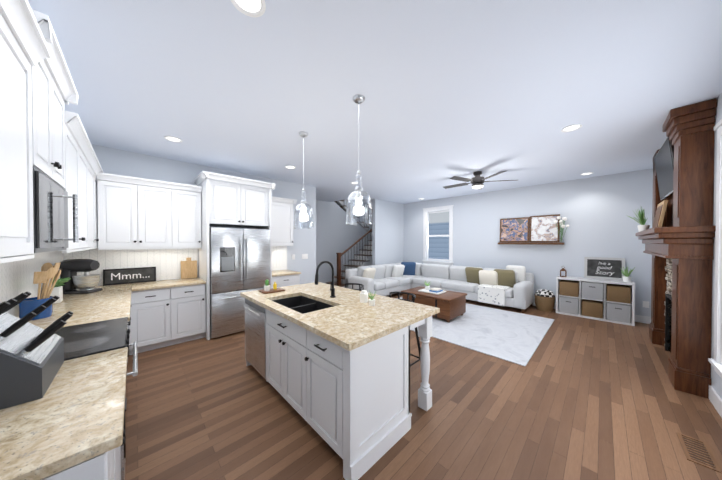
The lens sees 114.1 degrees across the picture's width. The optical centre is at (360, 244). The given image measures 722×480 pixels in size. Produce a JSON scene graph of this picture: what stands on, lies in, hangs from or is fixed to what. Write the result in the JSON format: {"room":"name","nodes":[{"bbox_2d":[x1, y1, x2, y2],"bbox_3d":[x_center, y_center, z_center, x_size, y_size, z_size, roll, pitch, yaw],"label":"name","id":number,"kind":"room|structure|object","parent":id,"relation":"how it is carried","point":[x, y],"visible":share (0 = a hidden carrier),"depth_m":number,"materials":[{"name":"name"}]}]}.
{"room":"kitchen and living room","nodes":[
{"label":"kitchen and living room","id":0,"kind":"room"},
{"bbox_2d":[0,251,63,317],"bbox_3d":[-2.605,0.328,1.713,0.008,0.550,3.930,-1,1,-44],"label":"backsplash","id":1,"kind":"structure","parent":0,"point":[16,278],"depth_m":1.95,"materials":[{"name":"wood"}]},
{"bbox_2d":[91,144,315,328],"bbox_3d":[-2.592,0.034,4.540,3.960,2.920,0.120,-1,1,-44],"label":"wall","id":2,"kind":"structure","parent":0,"point":[123,162],"depth_m":4.41,"materials":[{"name":"white paint"}]},
{"bbox_2d":[104,173,143,247],"bbox_3d":[-3.456,-0.455,3.370,0.461,1.000,0.346,-1,1,-44],"label":"upper cabinet","id":3,"kind":"object","parent":2,"relation":"attached to","point":[123,195],"depth_m":3.27,"materials":[{"name":"white wood"}]},
{"bbox_2d":[64,248,197,285],"bbox_3d":[-3.423,0.308,3.650,1.465,0.550,0.008,-1,1,-44],"label":"backsplash","id":4,"kind":"structure","parent":2,"relation":"attached to","point":[167,262],"depth_m":3.65,"materials":[{"name":"wood"}]},
{"bbox_2d":[144,180,179,247],"bbox_3d":[-3.194,-0.457,3.624,0.501,1.000,0.346,-1,1,-44],"label":"upper cabinet","id":5,"kind":"object","parent":2,"relation":"attached to","point":[161,226],"depth_m":3.54,"materials":[{"name":"white wood"}]},
{"bbox_2d":[176,184,201,247],"bbox_3d":[-2.937,-0.460,3.872,0.445,1.000,0.346,-1,1,-44],"label":"upper cabinet","id":6,"kind":"object","parent":2,"relation":"attached to","point":[188,197],"depth_m":3.79,"materials":[{"name":"white wood"}]},
{"bbox_2d":[272,246,286,269],"bbox_3d":[-1.917,0.293,5.107,0.644,0.550,0.008,-1,1,-44],"label":"backsplash","id":7,"kind":"structure","parent":2,"relation":"attached to","point":[279,253],"depth_m":5.20,"materials":[{"name":"tile"}]},
{"bbox_2d":[272,196,295,245],"bbox_3d":[-1.804,-0.471,4.967,0.625,1.000,0.346,-1,1,-44],"label":"upper cabinet","id":8,"kind":"object","parent":2,"relation":"attached to","point":[282,208],"depth_m":4.89,"materials":[{"name":"white wood"}]},
{"bbox_2d":[302,254,307,258],"bbox_3d":[-1.355,0.282,5.650,0.160,0.120,0.008,-1,1,-44],"label":"electrical outlet plate","id":9,"kind":"object","parent":2,"relation":"attached to","point":[304,256],"depth_m":5.65,"materials":[{"name":"white plastic"}]},
{"bbox_2d":[343,199,371,230],"bbox_3d":[-1.545,-1.400,8.807,6.420,5.700,0.120,-1,1,-44],"label":"wall","id":10,"kind":"structure","parent":0,"point":[357,212],"depth_m":10.28,"materials":[{"name":"white paint"}]},
{"bbox_2d":[28,0,721,203],"bbox_3d":[0.372,-2.861,4.926,9.400,2.860,8.705,-1,1,-44],"label":"ceiling","id":11,"kind":"structure","parent":0,"point":[447,89],"depth_m":2.05,"materials":[{"name":"white paint"}]},
{"bbox_2d":[164,136,181,142],"bbox_3d":[-2.503,-1.406,3.123,0.189,0.012,0.189,0,1,22],"label":"recessed light","id":12,"kind":"object","parent":11,"relation":"in","point":[170,138],"depth_m":3.12,"materials":[{"name":"white plastic"}]},
{"bbox_2d":[231,0,265,16],"bbox_3d":[-0.644,-1.387,1.331,0.189,0.012,0.189,0,1,40],"label":"recessed light","id":13,"kind":"object","parent":11,"relation":"in","point":[253,8],"depth_m":1.37,"materials":[{"name":"white plastic"}]},
{"bbox_2d":[285,165,295,168],"bbox_3d":[-1.295,-1.418,4.291,0.189,0.012,0.189,0,1,37],"label":"recessed light","id":14,"kind":"object","parent":11,"relation":"in","point":[288,166],"depth_m":4.29,"materials":[{"name":"white plastic"}]},
{"bbox_2d":[293,132,313,228],"bbox_3d":[-0.730,-0.806,2.979,0.262,1.206,0.262,-1,1,-44],"label":"pendant light","id":15,"kind":"object","parent":11,"relation":"hanging from","point":[303,213],"visible":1,"depth_m":2.96,"materials":[{"name":"clear glass"}]},
{"bbox_2d":[345,94,371,224],"bbox_3d":[-0.021,-0.799,2.246,0.262,1.206,0.262,-1,1,-44],"label":"pendant light","id":16,"kind":"object","parent":11,"relation":"hanging from","point":[358,99],"visible":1,"depth_m":2.23,"materials":[{"name":"clear glass"}]},
{"bbox_2d":[443,171,515,188],"bbox_3d":[2.261,-1.264,4.643,1.367,0.324,1.301,-1,1,-44],"label":"ceiling fan","id":17,"kind":"object","parent":11,"relation":"hanging from","point":[477,180],"visible":1,"depth_m":4.52,"materials":[{"name":"brown metal"}]},
{"bbox_2d":[561,124,581,131],"bbox_3d":[2.535,-1.402,2.820,0.189,0.012,0.189,0,1,25],"label":"recessed light","id":18,"kind":"object","parent":11,"relation":"in","point":[573,127],"depth_m":2.82,"materials":[{"name":"white plastic"}]},
{"bbox_2d":[372,199,403,264],"bbox_3d":[0.995,-0.002,8.009,1.640,2.920,0.120,-1,1,-44],"label":"wall","id":19,"kind":"structure","parent":0,"point":[387,232],"depth_m":7.81,"materials":[{"name":"white paint"}]},
{"bbox_2d":[125,294,721,479],"bbox_3d":[0.372,1.519,4.971,9.400,0.060,8.705,-1,1,-44],"label":"floor","id":20,"kind":"structure","parent":0,"point":[577,398],"depth_m":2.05,"materials":[{"name":"brown wood"}]},
{"bbox_2d":[0,302,137,479],"bbox_3d":[-1.870,0.940,1.464,0.685,1.130,0.752,-1,1,-44],"label":"range","id":21,"kind":"object","parent":20,"relation":"on","point":[86,339],"visible":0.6,"depth_m":1.51,"materials":[{"name":"silver metal"}]},
{"bbox_2d":[41,411,124,479],"bbox_3d":[-1.329,1.092,0.845,0.616,0.880,0.877,-1,1,-44],"label":"base cabinet","id":22,"kind":"object","parent":20,"relation":"on","point":[107,465],"depth_m":0.73,"materials":[{"name":"white wood"}]},
{"bbox_2d":[0,347,127,479],"bbox_3d":[-1.311,0.631,0.851,0.645,0.038,0.886,-1,1,-44],"label":"countertop","id":23,"kind":"structure","parent":22,"relation":"on","point":[74,415],"depth_m":0.81,"materials":[{"name":"stone"}]},
{"bbox_2d":[0,291,72,409],"bbox_3d":[-1.514,0.410,0.968,0.418,0.399,0.400,-1,1,-44],"label":"knife block","id":24,"kind":"object","parent":23,"relation":"on","point":[31,359],"visible":1,"depth_m":0.94,"materials":[{"name":"grey"}]},
{"bbox_2d":[129,291,136,354],"bbox_3d":[-2.923,1.074,2.539,0.680,0.880,1.094,-1,1,-44],"label":"base cabinet","id":25,"kind":"object","parent":20,"relation":"on","point":[133,312],"depth_m":3.15,"materials":[{"name":"white wood"}]},
{"bbox_2d":[137,287,176,352],"bbox_3d":[-3.112,1.065,3.482,0.509,0.880,0.685,-1,1,-44],"label":"base cabinet","id":26,"kind":"object","parent":20,"relation":"on","point":[162,317],"depth_m":3.32,"materials":[{"name":"white wood"}]},
{"bbox_2d":[29,283,135,328],"bbox_3d":[-2.938,0.613,2.538,0.651,0.038,2.266,-1,1,-44],"label":"countertop","id":27,"kind":"structure","parent":26,"relation":"on","point":[114,301],"depth_m":2.26,"materials":[{"name":"stone"}]},
{"bbox_2d":[19,262,60,319],"bbox_3d":[-2.643,0.376,1.928,0.214,0.448,0.251,-1,1,-44],"label":"utensil crock","id":28,"kind":"object","parent":27,"relation":"on","point":[47,273],"visible":0.92,"depth_m":1.91,"materials":[{"name":"blue ceramic"}]},
{"bbox_2d":[50,277,70,303],"bbox_3d":[-3.104,0.446,2.393,0.174,0.297,0.249,-1,1,-44],"label":"potted plant","id":29,"kind":"object","parent":27,"relation":"on","point":[57,290],"visible":0.62,"depth_m":2.39,"materials":[{"name":"white"}]},
{"bbox_2d":[59,259,102,293],"bbox_3d":[-3.455,0.381,2.874,0.381,0.417,0.347,-1,1,-44],"label":"stand mixer","id":30,"kind":"object","parent":27,"relation":"on","point":[86,283],"visible":0.94,"depth_m":2.82,"materials":[{"name":"grey metal"}]},
{"bbox_2d":[177,284,205,343],"bbox_3d":[-2.861,1.062,3.773,0.494,0.880,0.616,-1,1,-44],"label":"base cabinet","id":31,"kind":"object","parent":20,"relation":"on","point":[191,313],"depth_m":3.60,"materials":[{"name":"white wood"}]},
{"bbox_2d":[136,277,205,290],"bbox_3d":[-2.968,0.602,3.643,0.824,0.038,0.635,-1,1,-44],"label":"countertop","id":32,"kind":"structure","parent":31,"relation":"on","point":[141,286],"depth_m":3.52,"materials":[{"name":"stone"}]},
{"bbox_2d":[103,267,155,285],"bbox_3d":[-3.479,0.468,3.541,0.570,0.231,0.041,-1,1,-44],"label":"sign","id":33,"kind":"object","parent":32,"relation":"on","point":[145,272],"visible":0.93,"depth_m":3.52,"materials":[{"name":"black wood"}]},
{"bbox_2d":[111,273,148,279],"bbox_3d":[-3.470,0.464,3.534,0.414,0.100,0.002,-1,-5,-44],"label":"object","id":34,"kind":"object","parent":33,"relation":"attached to","point":[126,276],"visible":1,"depth_m":3.49,"materials":[{"name":"white paint"}]},
{"bbox_2d":[181,258,196,278],"bbox_3d":[-2.965,0.400,4.037,0.230,0.354,0.057,-1,1,-44],"label":"cutting board","id":35,"kind":"object","parent":32,"relation":"on","point":[188,268],"visible":0.98,"depth_m":4.03,"materials":[{"name":"brown wood"}]},
{"bbox_2d":[194,171,275,339],"bbox_3d":[-2.260,0.182,4.248,1.150,2.630,0.756,-1,1,-44],"label":"cabinet","id":36,"kind":"object","parent":20,"relation":"on","point":[226,203],"visible":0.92,"depth_m":3.94,"materials":[{"name":"white wood"}]},
{"bbox_2d":[209,227,269,337],"bbox_3d":[-2.237,0.603,4.228,0.940,1.763,0.807,-1,1,-44],"label":"fridge","id":37,"kind":"object","parent":20,"relation":"on","point":[239,260],"visible":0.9,"depth_m":3.88,"materials":[{"name":"silver metal"}]},
{"bbox_2d":[272,274,299,287],"bbox_3d":[-1.710,1.050,4.886,0.625,0.880,0.616,-1,1,-44],"label":"base cabinet","id":38,"kind":"object","parent":20,"relation":"on","point":[288,280],"depth_m":4.67,"materials":[{"name":"white wood"}]},
{"bbox_2d":[272,270,300,276],"bbox_3d":[-1.695,0.589,4.875,0.640,0.038,0.635,-1,1,-44],"label":"countertop","id":39,"kind":"structure","parent":38,"relation":"on","point":[278,272],"depth_m":4.81,"materials":[{"name":"stone"}]},
{"bbox_2d":[243,297,431,479],"bbox_3d":[-0.402,1.074,2.526,1.073,0.880,1.996,-1,1,-44],"label":"kitchen island","id":40,"kind":"object","parent":20,"relation":"on","point":[329,363],"depth_m":1.77,"materials":[{"name":"white wood"}]},
{"bbox_2d":[240,287,403,352],"bbox_3d":[-0.582,0.616,2.345,0.550,0.040,2.040,-1,1,-44],"label":"island countertop","id":41,"kind":"structure","parent":40,"relation":"on","point":[351,328],"depth_m":1.86,"materials":[{"name":"beige stone"}]},
{"bbox_2d":[258,280,284,293],"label":"decor","id":42,"kind":"object","parent":41,"relation":"on","point":[267,289],"depth_m":2.91,"materials":[{"name":"brown wood"}]},
{"bbox_2d":[272,293,327,312],"bbox_3d":[-0.625,0.735,2.470,0.464,0.224,0.824,-1,1,-44],"label":"sink","id":43,"kind":"object","parent":41,"relation":"in","point":[302,304],"depth_m":2.72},
{"bbox_2d":[284,281,439,328],"bbox_3d":[-0.175,0.612,2.737,0.580,0.040,2.040,-1,1,-44],"label":"island countertop","id":44,"kind":"structure","parent":40,"relation":"on","point":[408,312],"depth_m":2.37,"materials":[{"name":"beige stone"}]},
{"bbox_2d":[360,290,375,305],"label":"decor","id":45,"kind":"object","parent":44,"relation":"on","point":[364,295],"depth_m":2.40,"materials":[{"name":"white ceramic"}]},
{"bbox_2d":[316,200,371,287],"bbox_3d":[-0.967,-0.724,8.134,6.285,4.360,1.652,-1,1,-44],"label":"stairs","id":46,"kind":"structure","parent":20,"relation":"on","point":[341,246],"depth_m":8.22,"materials":[{"name":"white"}]},
{"bbox_2d":[345,283,363,290],"bbox_3d":[-0.154,1.032,3.208,0.446,0.954,0.446,-1,1,-44],"label":"stool","id":47,"kind":"object","parent":20,"relation":"on","point":[361,288],"visible":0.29,"depth_m":3.35,"materials":[{"name":"black metal"}]},
{"bbox_2d":[389,292,420,366],"bbox_3d":[0.416,1.039,2.619,0.446,0.954,0.446,-1,1,-44],"label":"stool","id":48,"kind":"object","parent":20,"relation":"on","point":[416,329],"visible":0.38,"depth_m":2.63,"materials":[{"name":"black metal"}]},
{"bbox_2d":[345,262,533,312],"bbox_3d":[1.869,0.988,6.068,2.785,0.980,3.820,-1,1,-44],"label":"sofa","id":49,"kind":"object","parent":20,"relation":"on","point":[511,286],"visible":0.96,"depth_m":6.12,"materials":[{"name":"fabric"}]},
{"bbox_2d":[396,297,554,365],"bbox_3d":[1.806,1.483,4.934,2.510,0.012,3.250,-1,1,-44],"label":"rug","id":50,"kind":"object","parent":20,"relation":"on","point":[513,337],"visible":0.56,"depth_m":4.01,"materials":[{"name":"fabric"}]},
{"bbox_2d":[401,286,466,321],"bbox_3d":[1.556,1.246,5.045,0.790,0.456,1.140,-1,1,-44],"label":"coffee table","id":51,"kind":"object","parent":50,"relation":"on","point":[451,305],"visible":0.83,"depth_m":4.66,"materials":[{"name":"brown wood"}]},
{"bbox_2d":[418,280,446,294],"bbox_3d":[1.539,0.906,5.067,0.380,0.222,0.480,-1,1,-44],"label":"decor","id":52,"kind":"object","parent":51,"relation":"on","point":[428,289],"visible":1,"depth_m":4.97,"materials":[{"name":"blue"}]},
{"bbox_2d":[534,289,554,311],"bbox_3d":[4.167,1.252,5.317,0.370,0.465,0.370,-1,1,-44],"label":"basket","id":53,"kind":"object","parent":20,"relation":"on","point":[544,300],"visible":1,"depth_m":5.19,"materials":[{"name":"wicker"}]},
{"bbox_2d":[556,276,634,325],"bbox_3d":[4.767,1.101,4.824,0.380,0.780,1.120,-1,1,-44],"label":"cube shelf","id":54,"kind":"object","parent":20,"relation":"on","point":[608,300],"visible":1,"depth_m":4.68,"materials":[{"name":"white wood"}]},
{"bbox_2d":[560,266,566,276],"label":"decor","id":55,"kind":"object","parent":54,"relation":"on","point":[562,269],"depth_m":5.14,"materials":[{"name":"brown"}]},
{"bbox_2d":[584,257,624,280],"bbox_3d":[4.990,0.485,4.810,0.068,0.440,0.580,-1,1,-44],"label":"chalkboard sign","id":56,"kind":"object","parent":54,"relation":"on","point":[592,265],"visible":0.89,"depth_m":4.80,"materials":[{"name":"grey"}]},
{"bbox_2d":[620,267,633,281],"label":"decor","id":57,"kind":"object","parent":54,"relation":"on","point":[626,277],"depth_m":4.47,"materials":[{"name":"white"}]},
{"bbox_2d":[636,98,716,398],"bbox_3d":[4.009,0.051,3.094,2.100,2.916,0.367,-1,1,-44],"label":"fireplace","id":58,"kind":"object","parent":20,"relation":"on","point":[679,245],"visible":0.94,"depth_m":2.40,"materials":[{"name":"brown wood"}]},
{"bbox_2d":[628,200,667,231],"bbox_3d":[4.280,-0.405,3.544,0.982,0.416,0.334,-1,1,-44],"label":"mantel decor","id":59,"kind":"object","parent":58,"relation":"on","point":[660,214],"visible":0.94,"depth_m":3.40,"materials":[{"name":"brown wood"}]},
{"bbox_2d":[654,137,673,199],"bbox_3d":[4.024,-0.970,3.069,1.105,0.644,0.125,-1,1,-44],"label":"tv","id":60,"kind":"object","parent":58,"relation":"attached to","point":[664,160],"visible":0.56,"depth_m":3.02,"materials":[{"name":"black metal"}]},
{"bbox_2d":[677,432,721,472],"bbox_3d":[2.481,1.520,1.726,0.340,0.006,0.140,-1,1,-44],"label":"floor vent","id":61,"kind":"object","parent":20,"relation":"in","point":[697,451],"visible":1,"depth_m":1.71,"materials":[{"name":"brown wood"}]},
{"bbox_2d":[404,169,652,316],"bbox_3d":[3.625,0.015,6.383,0.120,2.920,5.875,-1,1,-44],"label":"wall","id":62,"kind":"structure","parent":0,"point":[597,211],"depth_m":5.35,"materials":[{"name":"white paint"}]},
{"bbox_2d":[422,205,453,265],"bbox_3d":[2.476,-0.285,7.526,0.178,1.855,1.050,-1,1,-44],"label":"window","id":63,"kind":"structure","parent":62,"relation":"in","point":[426,235],"depth_m":7.55,"materials":[{"name":"white wood"}]},
{"bbox_2d":[498,242,564,244],"bbox_3d":[4.085,-0.028,5.704,0.159,0.050,1.310,-1,1,-44],"label":"wall shelf","id":64,"kind":"object","parent":62,"relation":"attached to","point":[520,243],"visible":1,"depth_m":5.64,"materials":[{"name":"brown wood"}]},
{"bbox_2d":[500,214,559,241],"bbox_3d":[4.089,-0.377,5.746,0.069,0.640,1.210,-1,1,-44],"label":"picture frames","id":65,"kind":"object","parent":64,"relation":"on","point":[543,228],"visible":0.96,"depth_m":5.68,"materials":[{"name":"multicoloured paper"}]},
{"bbox_2d":[554,216,568,241],"bbox_3d":[4.492,-0.347,5.248,0.150,0.595,0.274,-1,1,-44],"label":"vase","id":66,"kind":"object","parent":64,"relation":"on","point":[561,224],"visible":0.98,"depth_m":5.24,"materials":[{"name":"clear glass"}]},
{"bbox_2d":[532,300,650,323],"bbox_3d":[3.534,1.407,6.393,0.016,0.135,5.755,-1,1,-44],"label":"baseboard","id":67,"kind":"structure","parent":62,"relation":"attached to","point":[638,318],"depth_m":4.48,"materials":[{"name":"white wood"}]},
{"bbox_2d":[643,301,648,307],"bbox_3d":[5.416,1.135,4.450,0.008,0.120,0.080,-1,1,-44],"label":"electrical outlet plate","id":68,"kind":"object","parent":62,"relation":"attached to","point":[645,303],"depth_m":4.44,"materials":[{"name":"white plastic"}]},
{"bbox_2d":[711,93,721,398],"bbox_3d":[2.825,0.064,1.607,7.910,2.920,0.120,-1,1,-44],"label":"wall","id":69,"kind":"structure","parent":0,"point":[716,381],"depth_m":2.26,"materials":[{"name":"white paint"}]},
{"bbox_2d":[708,119,721,377],"bbox_3d":[2.731,0.042,1.546,1.770,2.285,0.165,-1,1,-44],"label":"window","id":70,"kind":"structure","parent":69,"relation":"in","point":[715,362],"depth_m":2.13,"materials":[{"name":"white"}]},
{"bbox_2d":[709,385,721,417],"bbox_3d":[3.163,1.452,2.041,0.740,0.135,0.016,-1,1,-44],"label":"baseboard","id":71,"kind":"structure","parent":69,"relation":"attached to","point":[715,399],"depth_m":2.17,"materials":[{"name":"white wood"}]},
{"bbox_3d":[-2.017,0.070,1.010,0.120,2.920,5.995,-1,1,-44],"label":"wall","id":72,"kind":"structure","parent":0,"visible":0},
{"bbox_2d":[0,0,39,262],"bbox_3d":[-1.440,-0.458,0.735,0.326,1.020,0.857,-1,1,-44],"label":"upper cabinet","id":73,"kind":"object","parent":72,"relation":"attached to","point":[19,98],"depth_m":1.00,"materials":[{"name":"white wood"}]},
{"bbox_2d":[16,4,59,183],"bbox_3d":[-1.893,-0.762,1.200,0.326,0.729,0.438,-1,1,-44],"label":"upper cabinet","id":74,"kind":"object","parent":72,"relation":"attached to","point":[42,130],"depth_m":1.35,"materials":[{"name":"white wood"}]},
{"bbox_2d":[33,166,77,252],"bbox_3d":[-1.977,-0.177,1.348,0.402,0.433,0.752,-1,1,-44],"label":"over-the-range microwave","id":75,"kind":"object","parent":74,"relation":"attached to","point":[50,206],"visible":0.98,"depth_m":1.35,"materials":[{"name":"silver metal"}]},
{"bbox_2d":[56,64,67,191],"bbox_3d":[-2.117,-0.764,1.432,0.326,0.729,0.438,-1,1,-44],"label":"upper cabinet","id":76,"kind":"object","parent":72,"relation":"attached to","point":[63,87],"depth_m":1.66,"materials":[{"name":"white wood"}]},
{"bbox_2d":[58,112,83,251],"bbox_3d":[-2.490,-0.469,1.820,0.326,1.020,0.627,-1,1,-44],"label":"upper cabinet","id":77,"kind":"object","parent":72,"relation":"attached to","point":[75,141],"depth_m":1.98,"materials":[{"name":"white wood"}]},
{"bbox_2d":[84,144,91,247],"bbox_3d":[-2.864,-0.473,2.207,0.326,1.020,0.682,-1,1,-44],"label":"upper cabinet","id":78,"kind":"object","parent":72,"relation":"attached to","point":[87,155],"depth_m":2.50,"materials":[{"name":"white wood"}]},
{"bbox_2d":[92,160,95,247],"bbox_3d":[-3.257,-0.477,2.614,0.326,1.020,0.682,-1,1,-44],"label":"upper cabinet","id":79,"kind":"object","parent":72,"relation":"attached to","point":[93,161],"depth_m":2.89,"materials":[{"name":"white wood"}]},
{"bbox_2d":[96,164,103,247],"bbox_3d":[-3.608,-0.481,3.024,0.392,1.020,0.627,-1,1,-44],"label":"upper cabinet","id":80,"kind":"object","parent":72,"relation":"attached to","point":[99,172],"depth_m":3.11,"materials":[{"name":"white wood"}]},
{"label":"outside","id":81,"kind":"structure","parent":0,"visible":0},
{"bbox_2d":[429,212,448,259],"bbox_3d":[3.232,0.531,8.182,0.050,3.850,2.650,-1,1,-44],"label":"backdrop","id":82,"kind":"structure","parent":81,"point":[438,225],"depth_m":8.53,"materials":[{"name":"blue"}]}
]}

